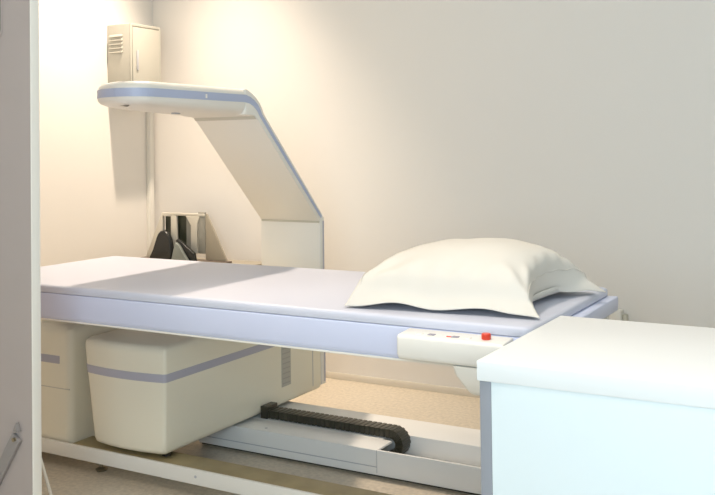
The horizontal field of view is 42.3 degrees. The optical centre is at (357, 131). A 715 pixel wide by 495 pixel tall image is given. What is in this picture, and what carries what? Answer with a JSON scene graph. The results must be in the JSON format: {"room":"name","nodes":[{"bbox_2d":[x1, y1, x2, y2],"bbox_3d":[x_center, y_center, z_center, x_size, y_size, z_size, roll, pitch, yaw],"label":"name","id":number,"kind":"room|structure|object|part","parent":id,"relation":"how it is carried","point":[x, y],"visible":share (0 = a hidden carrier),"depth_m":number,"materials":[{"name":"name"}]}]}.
{"room":"radiology room","nodes":[
{"label":"radiology room","id":0,"kind":"room"},
{"bbox_2d":[39,0,153,266],"bbox_3d":[-2.576,-0.311,3.169,0.100,3.200,5.350,-1,-1,30],"label":"wall","id":1,"kind":"structure","parent":0,"point":[93,170],"depth_m":5.00,"materials":[{"name":"white paint"}]},
{"bbox_2d":[107,23,160,82],"bbox_3d":[-1.255,-0.385,5.204,0.184,0.417,0.249,-1,-1,30],"label":"upper cabinet","id":2,"kind":"object","parent":1,"relation":"attached to","point":[133,49],"visible":0.62,"depth_m":5.12,"materials":[{"name":"beige"}]},
{"bbox_3d":[-1.211,-0.394,5.101,0.006,0.110,0.015,-1,-1,30],"label":"handle","id":3,"kind":"part","parent":2,"relation":"part of","materials":[{"name":"grey plastic"}]},
{"bbox_3d":[-1.186,-0.386,5.169,0.012,0.417,0.240,-1,-1,30],"label":"door frame","id":4,"kind":"part","parent":2,"relation":"part of","materials":[{"name":"beige"}]},
{"bbox_3d":[-1.183,-0.383,5.168,0.013,0.383,0.212,-1,-1,30],"label":"door","id":5,"kind":"part","parent":2,"relation":"part of","materials":[{"name":"beige"}]},
{"bbox_2d":[146,112,153,252],"bbox_3d":[-1.207,0.572,5.407,0.027,1.480,0.040,-1,-1,30],"label":"pipe","id":6,"kind":"object","parent":1,"relation":"attached to","point":[149,116],"visible":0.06,"depth_m":5.40,"materials":[{"name":"white plastic"}]},
{"bbox_2d":[42,378,479,494],"bbox_3d":[0.246,1.275,1.544,6.550,0.100,5.550,-1,-1,30],"label":"floor","id":7,"kind":"structure","parent":0,"point":[66,475],"depth_m":3.55,"materials":[{"name":"plastic"}]},
{"bbox_2d":[0,0,52,494],"bbox_3d":[-1.292,0.351,2.991,0.832,1.833,0.334,-1,-1,30],"label":"door frame","id":8,"kind":"structure","parent":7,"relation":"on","point":[22,466],"depth_m":2.76,"materials":[{"name":"white paint"}]},
{"bbox_3d":[-1.315,0.294,2.952,0.822,1.710,0.026,-1,-1,30],"label":"panel","id":9,"kind":"part","parent":8,"relation":"part of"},
{"bbox_2d":[140,257,261,264],"bbox_3d":[-0.895,1.005,5.046,0.810,0.594,0.300,-1,-1,30],"label":"side table","id":10,"kind":"object","parent":7,"relation":"on","point":[233,261],"visible":0.02,"depth_m":4.97,"materials":[{"name":"beige"}]},
{"bbox_2d":[149,230,173,258],"bbox_3d":[-1.078,0.626,5.090,0.168,0.170,0.040,-1,-1,30],"label":"foot positioner","id":11,"kind":"object","parent":10,"relation":"on","point":[163,248],"visible":0.85,"depth_m":5.07,"materials":[{"name":"black"}]},
{"bbox_2d":[171,242,188,260],"bbox_3d":[-0.954,0.652,4.993,0.126,0.110,0.027,-1,-1,30],"label":"wedge","id":12,"kind":"object","parent":10,"relation":"on","point":[178,253],"visible":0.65,"depth_m":4.99,"materials":[{"name":"grey plastic"}]},
{"bbox_2d":[141,212,231,262],"bbox_3d":[-0.946,0.574,5.074,0.590,0.269,0.066,-1,-1,30],"label":"display rack","id":13,"kind":"object","parent":10,"relation":"on","point":[196,230],"visible":0.79,"depth_m":5.03,"materials":[{"name":"beige"}]},
{"bbox_3d":[-1.109,0.577,5.173,0.183,0.251,0.016,-1,-1,30],"label":"frame","id":14,"kind":"part","parent":13,"relation":"part of","materials":[{"name":"beige"}]},
{"bbox_3d":[-1.004,0.577,5.134,0.149,0.247,0.008,-1,-1,30],"label":"panel","id":15,"kind":"part","parent":13,"relation":"part of","materials":[{"name":"grey"}]},
{"bbox_3d":[-0.927,0.454,5.070,0.238,0.014,0.016,-1,-1,30],"label":"rail","id":16,"kind":"part","parent":13,"relation":"part of","materials":[{"name":"beige metal"}]},
{"bbox_3d":[-0.919,0.568,5.077,0.045,0.201,0.004,-1,-1,30],"label":"grey panel","id":17,"kind":"part","parent":13,"relation":"part of","materials":[{"name":"grey"}]},
{"bbox_3d":[-0.842,0.549,5.022,0.048,0.224,0.014,-1,-1,30],"label":"grey panel","id":18,"kind":"part","parent":13,"relation":"part of","materials":[{"name":"grey"}]},
{"bbox_2d":[176,238,196,260],"bbox_3d":[-0.925,0.644,5.004,0.135,0.127,0.022,-1,-1,30],"label":"bar","id":19,"kind":"object","parent":10,"relation":"on","point":[191,255],"visible":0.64,"depth_m":4.99,"materials":[{"name":"black"}]},
{"bbox_2d":[41,292,617,494],"bbox_3d":[-0.405,0.898,3.388,2.608,0.736,1.243,-1,-1,30],"label":"table","id":20,"kind":"object","parent":7,"relation":"on","point":[448,457],"visible":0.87,"depth_m":3.28,"materials":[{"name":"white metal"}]},
{"bbox_3d":[-0.527,1.188,3.221,2.550,0.052,0.103,-1,-1,30],"label":"rail","id":21,"kind":"part","parent":20,"relation":"part of","materials":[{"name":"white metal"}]},
{"bbox_2d":[85,81,325,456],"bbox_3d":[-0.631,0.502,3.811,0.416,1.349,1.219,-1,-1,30],"label":"gantry","id":22,"kind":"object","parent":20,"relation":"on","point":[151,392],"visible":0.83,"depth_m":3.57,"materials":[{"name":"white plastic"}]},
{"bbox_2d":[281,347,290,386],"bbox_3d":[-0.306,0.980,3.951,0.004,0.210,0.069,-1,-1,30],"label":"vent","id":23,"kind":"object","parent":22,"relation":"attached to","point":[285,352],"depth_m":3.95,"materials":[{"name":"grey plastic"}]},
{"bbox_3d":[-0.481,0.624,2.822,2.157,0.006,0.016,-1,-1,30],"label":"trim","id":24,"kind":"part","parent":20,"relation":"part of","materials":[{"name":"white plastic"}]},
{"bbox_3d":[-0.363,1.146,3.805,0.032,0.050,0.076,-1,-1,30],"label":"chain mount","id":25,"kind":"part","parent":20,"relation":"part of","materials":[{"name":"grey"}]},
{"bbox_2d":[40,256,607,336],"bbox_3d":[-0.312,0.523,3.144,2.135,0.026,0.750,-1,-1,30],"label":"mattress","id":26,"kind":"object","parent":20,"relation":"on","point":[292,291],"visible":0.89,"depth_m":2.93,"materials":[{"name":"grey plastic"}]},
{"bbox_2d":[344,238,605,317],"bbox_3d":[0.378,0.404,2.748,0.634,0.174,0.609,-1,-1,25],"label":"pillow","id":27,"kind":"object","parent":26,"relation":"on","point":[505,275],"visible":1,"depth_m":2.57,"materials":[{"name":"beige fabric"}]},
{"bbox_3d":[-0.086,1.185,3.647,0.624,0.109,0.063,-1,-1,30],"label":"cable chain","id":28,"kind":"part","parent":20,"relation":"part of","materials":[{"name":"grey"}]},
{"bbox_3d":[0.246,0.553,2.349,0.290,0.072,0.076,-1,-1,30],"label":"control panel","id":29,"kind":"part","parent":20,"relation":"part of","materials":[{"name":"white plastic"}]},
{"bbox_2d":[477,316,714,494],"bbox_3d":[0.973,0.817,1.597,1.422,0.800,0.517,-1,-1,30],"label":"desk","id":30,"kind":"object","parent":7,"relation":"on","point":[571,405],"visible":1,"depth_m":1.66,"materials":[{"name":"white laminate"}]},
{"bbox_3d":[0.369,0.849,1.940,0.022,0.763,0.508,-1,-1,30],"label":"panel","id":31,"kind":"part","parent":30,"relation":"part of","materials":[{"name":"grey laminate"}]},
{"bbox_2d":[477,316,714,408],"bbox_3d":[0.968,0.435,1.603,1.422,0.037,0.517,-1,-1,30],"label":"countertop","id":32,"kind":"structure","parent":30,"relation":"on","point":[654,362],"depth_m":1.72,"materials":[{"name":"white laminate"}]},
{"bbox_3d":[0.852,0.803,1.386,1.366,0.703,0.024,-1,-1,30],"label":"panel","id":33,"kind":"part","parent":30,"relation":"part of","materials":[{"name":"white laminate"}]},
{"bbox_2d":[153,0,714,388],"bbox_3d":[1.575,-0.349,3.940,6.350,3.200,0.100,-1,-1,30],"label":"wall","id":34,"kind":"structure","parent":0,"point":[583,131],"depth_m":4.46,"materials":[{"name":"white paint"}]},
{"bbox_2d":[326,371,479,397],"bbox_3d":[1.567,1.234,3.863,6.350,0.032,0.012,-1,-1,30],"label":"baseboard","id":35,"kind":"structure","parent":34,"relation":"attached to","point":[333,375],"depth_m":4.63,"materials":[{"name":"beige"}]},
{"bbox_2d":[610,309,627,320],"bbox_3d":[1.150,0.852,4.078,0.077,0.134,0.060,-1,-1,30],"label":"outlet box","id":36,"kind":"object","parent":34,"relation":"attached to","point":[619,314],"visible":0.33,"depth_m":4.06,"materials":[{"name":"white plastic"}]}
]}

